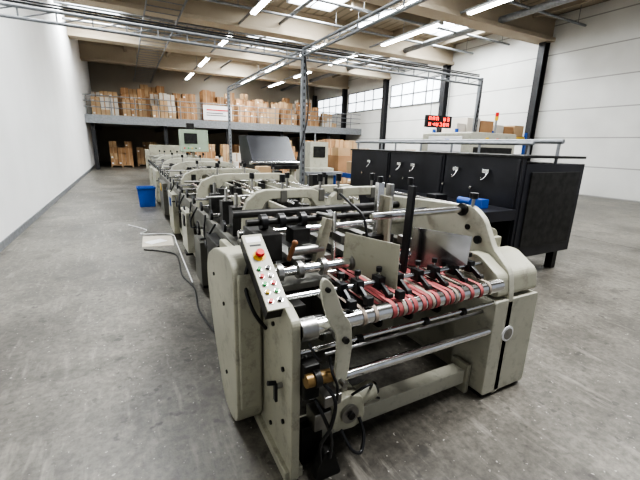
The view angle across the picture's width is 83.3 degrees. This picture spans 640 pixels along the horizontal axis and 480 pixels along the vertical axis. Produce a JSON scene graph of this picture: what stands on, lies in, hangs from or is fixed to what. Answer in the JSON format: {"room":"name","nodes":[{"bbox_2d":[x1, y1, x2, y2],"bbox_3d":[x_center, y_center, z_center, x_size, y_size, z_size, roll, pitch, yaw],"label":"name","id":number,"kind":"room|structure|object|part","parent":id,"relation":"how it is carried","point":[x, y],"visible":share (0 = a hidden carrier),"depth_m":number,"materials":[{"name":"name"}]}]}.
{"room":"print shop","nodes":[
{"label":"print shop","id":0,"kind":"room"},
{"bbox_2d":[0,0,99,241],"bbox_3d":[-7.881,-4.812,10.199,0.200,7.000,37.000,-6,17,-27],"label":"wall","id":1,"kind":"structure","parent":0,"point":[46,144],"depth_m":8.72,"materials":[{"name":"white paint"}]},
{"bbox_2d":[0,161,99,251],"bbox_3d":[-7.878,-1.497,11.121,0.015,0.120,37.000,-6,17,-27],"label":"baseboard","id":2,"kind":"structure","parent":1,"relation":"attached to","point":[4,243],"depth_m":7.33,"materials":[{"name":"paint"}]},
{"bbox_2d":[88,61,314,161],"bbox_3d":[-8.513,-10.076,30.170,18.200,7.000,0.200,-6,17,-27],"label":"wall","id":3,"kind":"structure","parent":0,"point":[103,76],"depth_m":28.09,"materials":[{"name":"beige paint"}]},
{"bbox_2d":[0,162,639,479],"bbox_3d":[-0.049,-2.230,15.276,18.200,0.150,37.200,-6,17,-27],"label":"floor","id":4,"kind":"structure","parent":0,"point":[110,366],"depth_m":2.68,"materials":[{"name":"concrete"}]},
{"bbox_2d":[136,186,155,206],"bbox_3d":[-4.485,-1.129,9.315,0.440,0.510,0.360,-6,17,-27],"label":"bin","id":5,"kind":"object","parent":4,"relation":"on","point":[146,194],"visible":1,"depth_m":9.19,"materials":[{"name":"plastic"}]},
{"bbox_2d":[142,236,173,246],"bbox_3d":[-2.760,0.012,6.130,0.474,0.015,0.754,-5,16,-24],"label":"cardboard sheet","id":6,"kind":"object","parent":4,"relation":"on","point":[148,241],"visible":1,"depth_m":6.06,"materials":[{"name":"cardboard"}]},
{"bbox_2d":[128,224,214,333],"bbox_3d":[-2.192,0.236,5.316,0.605,0.020,5.093,-8,18,-32],"label":"cable","id":7,"kind":"object","parent":4,"relation":"on","point":[190,283],"visible":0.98,"depth_m":4.67,"materials":[{"name":"black plastic"}]},
{"bbox_2d":[190,144,218,160],"bbox_3d":[-6.108,-4.274,19.036,1.260,1.565,1.200,-6,17,-27],"label":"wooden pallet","id":8,"kind":"object","parent":4,"relation":"on","point":[211,154],"visible":0.2,"depth_m":18.52,"materials":[{"name":"brown wood"}]},
{"bbox_2d":[210,144,228,161],"bbox_3d":[-6.202,-4.975,21.717,1.260,1.554,1.200,-6,17,-27],"label":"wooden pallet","id":9,"kind":"object","parent":4,"relation":"on","point":[224,148],"visible":0.25,"depth_m":21.31,"materials":[{"name":"brown wood"}]},
{"bbox_2d":[82,84,360,168],"bbox_3d":[-6.616,-8.248,26.847,17.800,5.255,8.100,-6,17,-27],"label":"platform","id":10,"kind":"object","parent":4,"relation":"on","point":[151,108],"visible":0.86,"depth_m":23.17,"materials":[{"name":"metal"}]},
{"bbox_3d":[-4.812,-8.079,23.305,17.750,1.124,0.048,-6,17,-27],"label":"guard rail","id":11,"kind":"part","parent":10,"relation":"part of","materials":[{"name":"metal"}]},
{"bbox_2d":[228,146,250,168],"bbox_3d":[-3.568,-3.685,17.063,1.260,1.565,1.200,-6,17,-27],"label":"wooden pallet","id":12,"kind":"object","parent":4,"relation":"on","point":[236,157],"visible":0.16,"depth_m":16.62,"materials":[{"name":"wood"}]},
{"bbox_2d":[0,0,483,184],"bbox_3d":[0.511,-1.837,6.310,10.689,3.675,13.497,4,15,10],"label":"frame","id":13,"kind":"object","parent":4,"relation":"on","point":[435,121],"visible":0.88,"depth_m":7.10,"materials":[{"name":"metal"}]},
{"bbox_2d":[255,166,281,182],"bbox_3d":[-1.208,-1.157,8.508,0.800,1.150,0.400,-6,17,-27],"label":"side table","id":14,"kind":"object","parent":4,"relation":"on","point":[262,169],"visible":0.09,"depth_m":8.21,"materials":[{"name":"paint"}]},
{"bbox_2d":[239,135,299,182],"bbox_3d":[-1.375,-1.792,9.528,1.350,1.850,1.500,-6,17,-27],"label":"conveyor","id":15,"kind":"object","parent":4,"relation":"on","point":[255,150],"visible":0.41,"depth_m":9.11,"materials":[{"name":"metal"}]},
{"bbox_2d":[287,140,297,170],"bbox_3d":[-2.244,-5.427,23.150,1.260,1.914,1.200,-6,17,-27],"label":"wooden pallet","id":16,"kind":"object","parent":4,"relation":"on","point":[293,147],"visible":0.06,"depth_m":22.87,"materials":[{"name":"brown wood"}]},
{"bbox_2d":[300,174,330,237],"bbox_3d":[-0.009,-0.611,6.557,0.650,1.150,0.400,-6,17,-27],"label":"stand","id":17,"kind":"object","parent":4,"relation":"on","point":[313,181],"visible":0.16,"depth_m":6.37,"materials":[{"name":"metal"}]},
{"bbox_2d":[296,133,342,185],"bbox_3d":[-0.126,-2.226,11.021,1.200,2.000,1.200,-6,17,-27],"label":"machine","id":18,"kind":"object","parent":4,"relation":"on","point":[316,153],"visible":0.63,"depth_m":10.75,"materials":[{"name":"paint"}]},
{"bbox_2d":[318,139,356,184],"bbox_3d":[0.711,-3.364,15.607,1.260,1.914,1.200,-6,17,-27],"label":"cardboard boxes","id":19,"kind":"object","parent":4,"relation":"on","point":[331,142],"visible":0.13,"depth_m":15.17,"materials":[{"name":"brown cardboard"}]},
{"bbox_2d":[328,147,351,184],"bbox_3d":[0.861,-2.210,11.852,1.020,1.600,3.500,-6,17,-27],"label":"cardboard boxes","id":20,"kind":"object","parent":4,"relation":"on","point":[340,159],"visible":0.31,"depth_m":11.68,"materials":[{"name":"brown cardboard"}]},
{"bbox_2d":[145,123,537,479],"bbox_3d":[-3.562,-1.961,9.351,2.002,2.150,17.811,-6,17,-28],"label":"machine","id":21,"kind":"object","parent":4,"relation":"on","point":[282,292],"visible":1,"depth_m":2.23,"materials":[{"name":"paint"}]},
{"bbox_3d":[-0.442,0.597,2.309,0.100,0.950,1.430,-6,17,-27],"label":"plate","id":22,"kind":"part","parent":21,"relation":"part of","materials":[{"name":"paint"}]},
{"bbox_3d":[-0.300,0.251,1.821,0.135,0.485,0.444,-6,17,-27],"label":"control panel","id":23,"kind":"part","parent":21,"relation":"part of","materials":[{"name":"metal"}]},
{"bbox_3d":[-0.223,0.738,1.770,0.078,0.122,0.030,-6,17,-27],"label":"plate lever handle","id":24,"kind":"part","parent":21,"relation":"part of","materials":[{"name":"metal"}]},
{"bbox_3d":[0.079,0.429,1.630,0.128,0.569,0.166,8,16,23],"label":"curved lever arm","id":25,"kind":"part","parent":21,"relation":"part of","materials":[{"name":"paint"}]},
{"bbox_3d":[0.178,0.024,2.190,0.082,0.350,0.741,-9,18,-35],"label":"guide plate","id":26,"kind":"part","parent":21,"relation":"part of","materials":[{"name":"paint"}]},
{"bbox_3d":[0.700,0.074,2.302,0.491,0.285,0.065,15,20,42],"label":"guide plate","id":27,"kind":"part","parent":21,"relation":"part of","materials":[{"name":"metal"}]},
{"bbox_3d":[0.982,0.247,2.982,0.440,1.360,1.432,-6,17,-27],"label":"frame","id":28,"kind":"part","parent":21,"relation":"part of","materials":[{"name":"paint"}]},
{"bbox_2d":[350,139,585,267],"bbox_3d":[1.782,-0.812,6.213,2.050,1.810,3.890,-6,17,-27],"label":"machine","id":29,"kind":"object","parent":4,"relation":"on","point":[531,205],"visible":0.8,"depth_m":4.85,"materials":[{"name":"metal"}]},
{"bbox_3d":[1.916,-1.549,6.081,0.652,0.310,3.850,-6,17,-27],"label":"rail","id":30,"kind":"part","parent":29,"relation":"part of","materials":[{"name":"metal"}]},
{"bbox_2d":[422,112,515,153],"bbox_3d":[3.142,-1.520,7.872,1.400,2.410,1.340,-6,17,-27],"label":"machine","id":31,"kind":"object","parent":4,"relation":"on","point":[500,149],"visible":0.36,"depth_m":7.27,"materials":[{"name":"paint"}]},
{"bbox_2d":[494,112,498,132],"bbox_3d":[3.676,-2.437,7.520,0.069,0.430,0.069,-6,17,-27],"label":"lamp","id":32,"kind":"object","parent":31,"relation":"on","point":[497,113],"depth_m":7.48,"materials":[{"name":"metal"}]},
{"bbox_2d":[432,118,527,153],"bbox_3d":[5.790,-2.986,13.195,3.680,2.684,1.080,-6,17,-27],"label":"storage rack","id":33,"kind":"object","parent":4,"relation":"on","point":[458,124],"visible":0.11,"depth_m":12.51,"materials":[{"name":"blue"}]},
{"bbox_2d":[62,0,608,61],"bbox_3d":[0.144,-9.143,13.460,18.200,0.150,37.200,-6,17,-27],"label":"ceiling","id":34,"kind":"structure","parent":0,"point":[344,14],"depth_m":15.33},
{"bbox_2d":[68,6,120,15],"bbox_3d":[-8.857,-9.400,14.015,1.940,0.120,2.940,-6,17,-27],"label":"window","id":35,"kind":"structure","parent":34,"relation":"attached to","point":[68,6],"depth_m":15.20,"materials":[{"name":"white glass"}]},
{"bbox_2d":[246,35,282,41],"bbox_3d":[-2.212,-10.109,17.419,1.940,0.120,2.940,-6,17,-27],"label":"window","id":36,"kind":"structure","parent":34,"relation":"attached to","point":[246,35],"depth_m":18.66,"materials":[{"name":"white glass"}]},
{"bbox_2d":[286,0,348,11],"bbox_3d":[0.241,-8.851,12.892,1.940,0.120,2.940,-6,17,-27],"label":"window","id":37,"kind":"structure","parent":34,"relation":"attached to","point":[317,5],"depth_m":13.96,"materials":[{"name":"white glass"}]},
{"bbox_2d":[53,0,586,90],"bbox_3d":[-0.035,-8.598,13.925,17.800,1.150,35.900,-6,17,-27],"label":"metal beam","id":38,"kind":"structure","parent":34,"relation":"attached to","point":[528,10],"depth_m":14.75,"materials":[{"name":"metal"}]},
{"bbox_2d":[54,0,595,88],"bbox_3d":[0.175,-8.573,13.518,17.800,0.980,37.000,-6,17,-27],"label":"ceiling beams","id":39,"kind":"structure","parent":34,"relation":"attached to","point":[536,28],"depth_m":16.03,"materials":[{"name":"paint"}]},
{"bbox_2d":[183,57,210,80],"label":"fluorescent lights","id":40,"kind":"object","parent":39,"relation":"hanging from","point":[205,59],"depth_m":21.35,"materials":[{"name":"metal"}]},
{"bbox_2d":[211,40,227,52],"label":"fluorescent lights","id":41,"kind":"object","parent":39,"relation":"hanging from","point":[221,42],"depth_m":16.36,"materials":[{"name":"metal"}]},
{"bbox_2d":[238,0,270,24],"label":"fluorescent lights","id":42,"kind":"object","parent":39,"relation":"hanging from","point":[257,7],"depth_m":12.03,"materials":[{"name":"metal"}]},
{"bbox_2d":[235,59,288,85],"label":"fluorescent lights","id":43,"kind":"object","parent":39,"relation":"hanging from","point":[282,63],"depth_m":23.12,"materials":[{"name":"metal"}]},
{"bbox_2d":[261,73,300,88],"label":"fluorescent lights","id":44,"kind":"object","parent":39,"relation":"hanging from","point":[297,75],"depth_m":26.15,"materials":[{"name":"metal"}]},
{"bbox_2d":[313,0,416,47],"label":"fluorescent lights","id":45,"kind":"object","parent":39,"relation":"hanging from","point":[375,17],"depth_m":12.82,"materials":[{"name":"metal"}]},
{"bbox_2d":[369,20,443,47],"label":"fluorescent lights","id":46,"kind":"object","parent":39,"relation":"hanging from","point":[437,23],"depth_m":14.26,"materials":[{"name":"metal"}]},
{"bbox_2d":[460,0,510,15],"label":"fluorescent lights","id":47,"kind":"object","parent":39,"relation":"hanging from","point":[468,11],"depth_m":11.39,"materials":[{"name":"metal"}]},
{"bbox_2d":[317,52,358,66],"label":"fluorescent lights","id":48,"kind":"object","parent":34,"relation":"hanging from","point":[353,52],"depth_m":19.06,"materials":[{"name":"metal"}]},
{"bbox_2d":[422,22,466,35],"bbox_3d":[6.000,-9.466,15.841,1.940,0.120,2.940,-6,17,-27],"label":"window","id":49,"kind":"structure","parent":34,"relation":"attached to","point":[436,32],"depth_m":16.62,"materials":[{"name":"white glass"}]},
{"bbox_2d":[315,0,639,201],"bbox_3d":[8.069,-6.513,18.367,0.200,7.000,37.000,-6,17,-27],"label":"wall","id":50,"kind":"structure","parent":0,"point":[590,97],"depth_m":14.49,"materials":[{"name":"white paint"}]},
{"bbox_2d":[312,96,316,140],"bbox_3d":[-0.550,-10.325,33.830,0.320,6.050,0.280,-6,17,-27],"label":"trim","id":51,"kind":"structure","parent":50,"relation":"attached to","point":[314,104],"depth_m":33.18,"materials":[{"name":"black paint"}]},
{"bbox_2d":[318,96,341,115],"bbox_3d":[0.842,-11.521,31.149,0.060,1.430,4.470,-6,17,-27],"label":"window","id":52,"kind":"structure","parent":50,"relation":"in","point":[333,105],"depth_m":30.86,"materials":[{"name":"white glass"}]},
{"bbox_2d":[31,177,635,248],"bbox_3d":[0.000,-2.275,15.173,17.800,0.012,35.000,-6,17,-27],"label":"trim","id":53,"kind":"structure","parent":50,"relation":"attached to","point":[88,177],"depth_m":7.30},
{"bbox_2d":[340,89,347,139],"bbox_3d":[1.903,-9.067,29.303,0.320,6.050,0.280,-6,17,-27],"label":"trim","id":54,"kind":"structure","parent":50,"relation":"attached to","point":[344,91],"depth_m":28.90,"materials":[{"name":"black paint"}]},
{"bbox_2d":[348,87,382,112],"bbox_3d":[3.295,-10.263,26.622,0.060,1.430,4.470,-6,17,-27],"label":"window","id":55,"kind":"structure","parent":50,"relation":"in","point":[368,100],"depth_m":26.48,"materials":[{"name":"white glass"}]},
{"bbox_2d":[379,79,389,149],"bbox_3d":[4.355,-7.809,24.776,0.320,6.050,0.280,-6,17,-27],"label":"trim","id":56,"kind":"structure","parent":50,"relation":"attached to","point":[385,93],"depth_m":24.48,"materials":[{"name":"black paint"}]},
{"bbox_2d":[390,75,441,107],"bbox_3d":[5.747,-9.006,22.095,0.060,1.430,4.470,-6,17,-27],"label":"window","id":57,"kind":"structure","parent":50,"relation":"in","point":[417,92],"depth_m":21.93,"materials":[{"name":"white glass"}]},
{"bbox_2d":[436,65,450,132],"bbox_3d":[6.808,-6.552,20.249,0.320,6.050,0.280,-6,17,-27],"label":"column","id":58,"kind":"structure","parent":50,"relation":"attached to","point":[444,91],"depth_m":19.84,"materials":[{"name":"metal"}]},
{"bbox_2d":[521,42,549,160],"bbox_3d":[9.260,-5.294,15.722,0.320,6.050,0.280,-6,17,-27],"label":"trim","id":59,"kind":"structure","parent":50,"relation":"attached to","point":[543,49],"depth_m":15.39,"materials":[{"name":"black paint"}]}
]}

